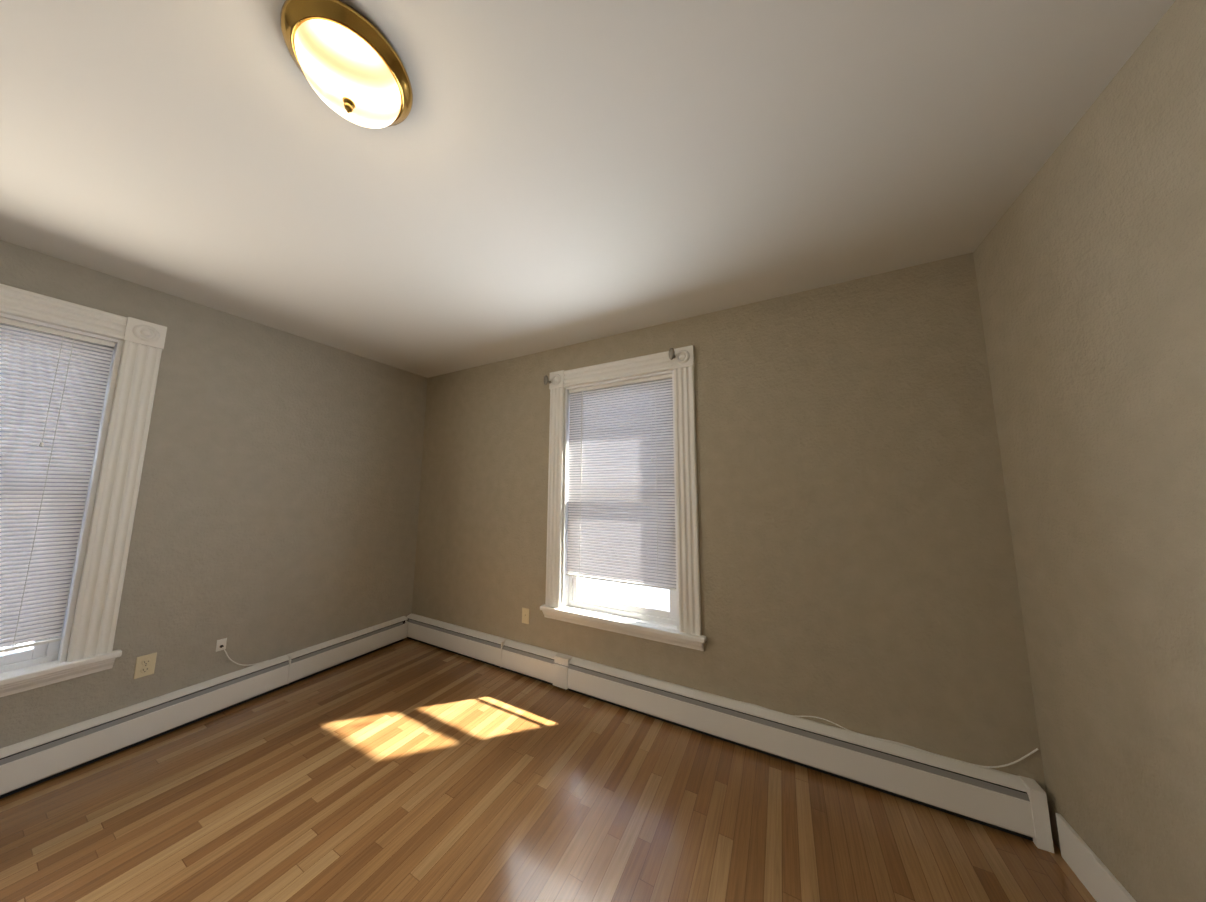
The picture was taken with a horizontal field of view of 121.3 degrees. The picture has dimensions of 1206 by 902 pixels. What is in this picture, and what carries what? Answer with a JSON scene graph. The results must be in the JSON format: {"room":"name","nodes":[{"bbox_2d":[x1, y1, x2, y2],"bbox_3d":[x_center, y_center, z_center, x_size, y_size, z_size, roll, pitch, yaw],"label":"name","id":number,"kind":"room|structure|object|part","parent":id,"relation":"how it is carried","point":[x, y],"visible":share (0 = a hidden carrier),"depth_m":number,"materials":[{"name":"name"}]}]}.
{"room":"empty bedroom","nodes":[
{"label":"empty bedroom","id":0,"kind":"room"},
{"bbox_2d":[0,240,427,747],"bbox_3d":[-2.763,0.324,1.927,0.280,2.550,4.031,-3,-8,27],"label":"wall","id":1,"kind":"structure","parent":0,"point":[277,510],"depth_m":2.28,"materials":[{"name":"paint"}]},
{"bbox_2d":[0,649,121,686],"bbox_3d":[-2.893,1.019,1.303,0.114,0.030,1.206,-3,-8,27],"label":"window sill","id":2,"kind":"structure","parent":1,"relation":"attached to","point":[20,675],"depth_m":1.64,"materials":[{"name":"white wood"}]},
{"bbox_2d":[0,284,161,696],"bbox_3d":[-3.004,0.156,1.465,0.352,1.898,1.170,-3,-8,27],"label":"window","id":3,"kind":"structure","parent":1,"relation":"in","point":[55,587],"depth_m":1.73,"materials":[{"name":"white wood"}]},
{"bbox_3d":[-2.977,0.186,1.448,0.068,1.598,0.786,-3,-8,27],"label":"window sashes","id":4,"kind":"part","parent":3,"relation":"part of","materials":[{"name":"white wood"}]},
{"bbox_2d":[12,336,73,647],"bbox_3d":[-2.773,0.167,1.670,0.022,1.521,0.052,2,-7,-14],"label":"blind cord","id":5,"kind":"object","parent":3,"relation":"hanging from","point":[41,444],"visible":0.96,"depth_m":1.68,"materials":[{"name":"white fabric"}]},
{"bbox_3d":[-2.870,1.062,1.286,0.042,0.058,1.170,-3,-8,27],"label":"window apron","id":6,"kind":"part","parent":3,"relation":"part of","materials":[{"name":"white wood"}]},
{"bbox_3d":[-2.915,0.131,1.422,0.028,1.560,0.846,-3,-8,27],"label":"window blind rails","id":7,"kind":"part","parent":3,"relation":"part of","materials":[{"name":"white plastic"}]},
{"bbox_2d":[123,317,166,349],"bbox_3d":[-2.627,-0.675,1.948,0.043,0.138,0.138,-3,-8,27],"label":"rosette","id":8,"kind":"object","parent":3,"relation":"attached to","point":[142,332],"visible":1,"depth_m":1.93,"materials":[{"name":"white wood"}]},
{"bbox_2d":[133,652,156,678],"bbox_3d":[-2.563,1.203,1.899,0.010,0.115,0.070,-3,-8,27],"label":"electrical outlet","id":9,"kind":"object","parent":1,"relation":"attached to","point":[145,665],"visible":1,"depth_m":1.90,"materials":[{"name":"beige plastic"}]},
{"bbox_2d":[216,638,268,665],"bbox_3d":[-2.367,1.323,2.239,0.034,0.226,0.262,-3,-8,27],"label":"jack","id":10,"kind":"object","parent":1,"relation":"attached to","point":[220,644],"visible":1,"depth_m":2.16,"materials":[{"name":"white plastic"}]},
{"bbox_3d":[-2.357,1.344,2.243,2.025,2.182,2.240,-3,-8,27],"label":"cord","id":11,"kind":"part","parent":10,"relation":"part of","materials":[{"name":"white plastic"}]},
{"bbox_2d":[0,638,1095,901],"bbox_3d":[-0.821,1.528,0.765,4.668,0.100,4.031,-3,-8,27],"label":"floor","id":12,"kind":"structure","parent":0,"point":[408,770],"depth_m":1.45,"materials":[{"name":"brown wood"}]},
{"bbox_2d":[0,616,407,798],"bbox_3d":[-2.625,1.473,1.680,0.074,0.210,3.385,-3,-8,27],"label":"baseboard heater","id":13,"kind":"object","parent":12,"relation":"on","point":[29,763],"visible":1,"depth_m":1.93,"materials":[{"name":"white metal"}]},
{"bbox_2d":[405,613,1053,852],"bbox_3d":[-0.051,1.556,2.286,4.078,0.210,0.074,-3,-8,27],"label":"baseboard heater","id":14,"kind":"object","parent":12,"relation":"on","point":[1016,805],"visible":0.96,"depth_m":1.74,"materials":[{"name":"white metal"}]},
{"bbox_2d":[740,701,1038,767],"bbox_3d":[1.280,1.318,1.648,1.148,0.135,0.011,-3,-8,27],"label":"cord","id":15,"kind":"object","parent":14,"relation":"on","point":[1025,756],"visible":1,"depth_m":1.56,"materials":[{"name":"white plastic"}]},
{"bbox_2d":[0,0,1175,377],"bbox_3d":[-0.810,-1.103,1.078,4.668,0.100,4.031,-3,-8,27],"label":"ceiling","id":16,"kind":"structure","parent":0,"point":[528,176],"depth_m":1.18,"materials":[{"name":"white paint"}]},
{"bbox_2d":[280,0,412,128],"bbox_3d":[-0.693,-0.994,0.930,0.292,0.152,0.292,-3,-8,27],"label":"lamp","id":17,"kind":"object","parent":16,"relation":"attached to","point":[348,61],"visible":1,"depth_m":0.87,"materials":[{"name":"gold metal"}]},
{"bbox_2d":[412,253,1052,839],"bbox_3d":[0.173,0.406,2.509,4.388,2.550,0.280,-3,-8,27],"label":"wall","id":18,"kind":"structure","parent":0,"point":[858,573],"depth_m":1.85,"materials":[{"name":"paint"}]},
{"bbox_2d":[522,607,528,623],"bbox_3d":[-0.607,1.286,2.643,0.070,0.115,0.016,-3,-8,27],"label":"electrical outlet","id":19,"kind":"object","parent":18,"relation":"attached to","point":[525,615],"visible":1,"depth_m":2.64,"materials":[{"name":"beige plastic"}]},
{"bbox_2d":[540,605,705,643],"bbox_3d":[0.086,1.152,2.311,1.206,0.030,0.114,-3,-8,27],"label":"window sill","id":20,"kind":"structure","parent":18,"relation":"attached to","point":[637,624],"depth_m":2.25,"materials":[{"name":"white wood"}]},
{"bbox_2d":[542,351,703,650],"bbox_3d":[0.150,0.296,2.528,1.170,1.898,0.352,-3,-8,27],"label":"window","id":21,"kind":"structure","parent":18,"relation":"in","point":[629,504],"depth_m":2.41,"materials":[{"name":"white wood"}]},
{"bbox_2d":[549,370,564,388],"bbox_3d":[-0.371,-0.572,2.730,0.138,0.138,0.043,-3,-8,27],"label":"rosette","id":22,"kind":"object","parent":21,"relation":"attached to","point":[556,378],"depth_m":2.71,"materials":[{"name":"white wood"}]},
{"bbox_2d":[580,391,582,523],"bbox_3d":[-0.163,0.223,2.580,0.011,1.396,0.041,-1,-7,9],"label":"blind cord","id":23,"kind":"object","parent":21,"relation":"hanging from","point":[581,456],"depth_m":2.59,"materials":[{"name":"white fabric"}]},
{"bbox_3d":[0.104,0.203,2.450,0.846,1.434,0.028,-3,-8,27],"label":"window blind rails","id":24,"kind":"part","parent":21,"relation":"part of","materials":[{"name":"white plastic"}]},
{"bbox_3d":[0.074,1.193,2.283,1.170,0.058,0.042,-3,-8,27],"label":"window apron","id":25,"kind":"part","parent":21,"relation":"part of","materials":[{"name":"white wood"}]},
{"bbox_3d":[0.136,0.325,2.498,0.786,1.598,0.068,-3,-8,27],"label":"window sashes","id":26,"kind":"part","parent":21,"relation":"part of","materials":[{"name":"white wood"}]},
{"bbox_2d":[673,345,693,368],"bbox_3d":[0.534,-0.624,2.262,0.138,0.138,0.043,-3,-8,27],"label":"rosette","id":27,"kind":"object","parent":21,"relation":"attached to","point":[684,357],"depth_m":2.25,"materials":[{"name":"white wood"}]},
{"bbox_2d":[544,348,675,384],"bbox_3d":[0.009,-0.600,2.486,1.064,0.107,0.067,-3,-8,27],"label":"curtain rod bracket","id":28,"kind":"object","parent":27,"relation":"attached to","point":[671,354],"visible":1,"depth_m":2.23,"materials":[{"name":"silver metal"}]},
{"bbox_2d":[973,0,1205,901],"bbox_3d":[1.131,0.101,-0.084,0.280,2.550,3.471,-3,-8,27],"label":"wall","id":29,"kind":"structure","parent":0,"point":[1089,253],"depth_m":1.01,"materials":[{"name":"paint"}]},
{"bbox_2d":[1056,813,1135,901],"bbox_3d":[0.982,1.296,-0.185,0.014,0.150,3.382,-3,-8,27],"label":"baseboard","id":30,"kind":"structure","parent":29,"relation":"attached to","point":[1095,876],"depth_m":1.18,"materials":[{"name":"white wood"}]},
{"label":"outside","id":31,"kind":"structure","parent":0,"visible":0},
{"bbox_2d":[0,641,32,654],"bbox_3d":[0.449,5.381,7.278,60.000,0.200,70.000,-3,-8,27],"label":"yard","id":32,"kind":"structure","parent":31,"point":[19,649],"depth_m":9.37,"materials":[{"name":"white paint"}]},
{"bbox_2d":[583,393,669,609],"bbox_3d":[4.279,1.822,8.544,22.000,7.200,3.000,-3,-8,27],"label":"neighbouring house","id":33,"kind":"structure","parent":32,"relation":"on","point":[629,594],"depth_m":8.54,"materials":[{"name":"white"}]},
{"bbox_2d":[4,641,33,653],"bbox_3d":[-4.312,1.075,2.029,0.060,0.970,4.018,-3,-8,27],"label":"porch railing","id":34,"kind":"object","parent":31,"point":[12,650],"depth_m":2.35,"materials":[{"name":"white paint"}]}
]}

